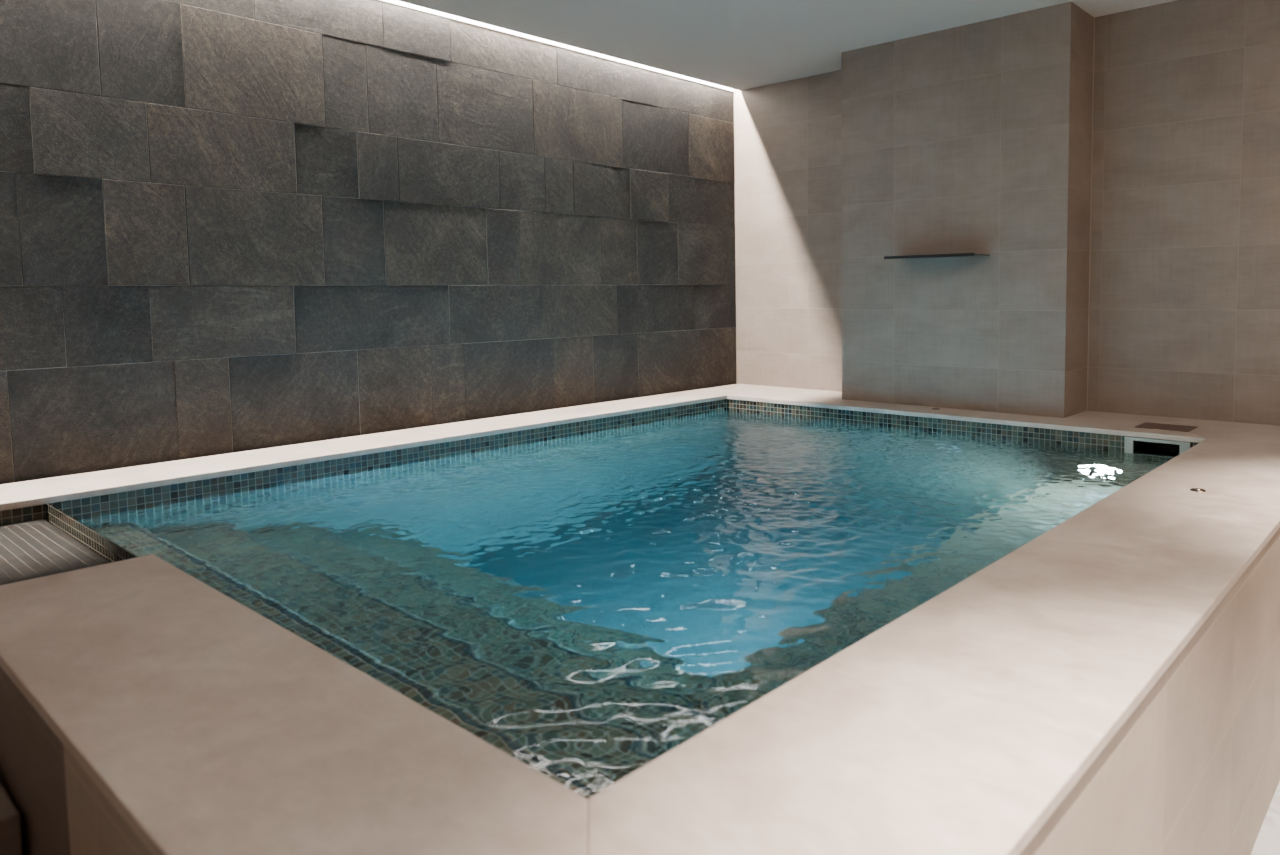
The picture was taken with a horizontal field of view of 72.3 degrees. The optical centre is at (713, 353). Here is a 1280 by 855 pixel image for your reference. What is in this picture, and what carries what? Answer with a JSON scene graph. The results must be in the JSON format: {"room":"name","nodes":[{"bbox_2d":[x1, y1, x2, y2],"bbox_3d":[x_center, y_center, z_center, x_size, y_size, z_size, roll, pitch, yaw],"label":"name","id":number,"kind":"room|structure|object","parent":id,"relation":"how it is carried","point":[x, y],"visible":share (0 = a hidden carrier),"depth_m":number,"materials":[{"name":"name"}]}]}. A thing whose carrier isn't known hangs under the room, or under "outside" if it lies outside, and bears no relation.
{"room":"spa","nodes":[
{"label":"spa","id":0,"kind":"room"},
{"bbox_2d":[0,0,736,483],"bbox_3d":[-2.041,-0.272,3.281,0.063,2.940,6.600,3,5,41],"label":"wall","id":1,"kind":"structure","parent":0,"point":[227,226],"depth_m":3.68,"materials":[{"name":"stone"}]},
{"bbox_2d":[379,0,733,91],"bbox_3d":[-2.035,-1.616,3.167,0.002,0.240,6.599,3,5,41],"label":"trim","id":2,"kind":"structure","parent":1,"relation":"attached to","point":[379,0],"depth_m":4.48,"materials":[{"name":"white paint"}]},
{"bbox_2d":[383,0,733,90],"bbox_3d":[-2.021,-1.551,3.169,0.020,0.101,6.574,3,5,41],"label":"light strip","id":3,"kind":"object","parent":1,"relation":"attached to","point":[391,1],"visible":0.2,"depth_m":4.51,"materials":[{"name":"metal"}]},
{"bbox_2d":[397,0,1176,90],"bbox_3d":[-0.095,-1.551,1.482,5.260,0.300,6.600,3,5,41],"label":"ceiling","id":4,"kind":"structure","parent":0,"point":[740,45],"depth_m":4.22,"materials":[{"name":"white paint"}]},
{"bbox_2d":[841,2,1093,417],"bbox_3d":[1.272,-0.680,4.535,1.222,1.900,0.318,3,5,41],"label":"wall pier","id":5,"kind":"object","parent":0,"point":[976,138],"visible":1,"depth_m":4.32,"materials":[{"name":"beige tile"}]},
{"bbox_2d":[884,253,989,258],"bbox_3d":[1.110,-0.486,4.360,0.483,0.014,0.181,3,5,41],"label":"spout","id":6,"kind":"object","parent":5,"relation":"attached to","point":[954,254],"visible":1,"depth_m":4.29,"materials":[{"name":"black metal"}]},
{"bbox_2d":[734,0,1279,425],"bbox_3d":[2.111,-0.377,4.093,5.260,2.940,0.080,3,5,41],"label":"wall","id":7,"kind":"structure","parent":0,"point":[1184,316],"depth_m":4.08,"materials":[{"name":"beige tile"}]},
{"bbox_2d":[1087,17,1094,410],"bbox_3d":[1.838,-0.666,4.252,0.004,1.900,0.004,3,5,41],"label":"trim","id":8,"kind":"structure","parent":7,"relation":"attached to","point":[1094,17],"depth_m":4.25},
{"bbox_2d":[1251,781,1279,854],"bbox_3d":[-0.039,1.318,1.665,5.200,0.050,6.600,3,5,41],"label":"floor","id":9,"kind":"structure","parent":0,"point":[1267,842],"depth_m":2.25,"materials":[{"name":"beige tile"}]},
{"bbox_2d":[0,782,22,854],"bbox_3d":[-1.981,1.037,1.668,1.516,0.555,0.792,3,5,41],"label":"entry steps","id":10,"kind":"structure","parent":9,"relation":"on","point":[10,818],"depth_m":1.45,"materials":[{"name":"beige tile"}]},
{"bbox_2d":[0,384,1279,854],"bbox_3d":[-0.614,1.256,2.426,3.296,1.620,6.199,3,5,41],"label":"swimming pool","id":11,"kind":"object","parent":9,"relation":"on","point":[1109,683],"visible":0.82,"depth_m":1.37,"materials":[{"name":"tile"}]},
{"bbox_2d":[76,410,1173,800],"bbox_3d":[-0.028,1.240,3.156,2.543,1.544,3.272,3,5,41],"label":"pool water","id":12,"kind":"object","parent":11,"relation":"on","point":[585,608],"visible":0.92,"depth_m":2.32,"materials":[{"name":"blue liquid"}]},
{"bbox_2d":[1135,422,1197,431],"bbox_3d":[1.959,0.316,3.776,0.212,0.004,0.166,3,5,41],"label":"lid","id":13,"kind":"object","parent":11,"relation":"on","point":[1171,427],"visible":1,"depth_m":3.77,"materials":[{"name":"brown stone"}]},
{"bbox_2d":[1190,488,1205,491],"bbox_3d":[1.443,0.405,2.600,0.044,0.004,0.044,3,5,41],"label":"stud","id":14,"kind":"object","parent":11,"relation":"on","point":[1191,489],"visible":1,"depth_m":2.59,"materials":[{"name":"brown metal"}]}
]}

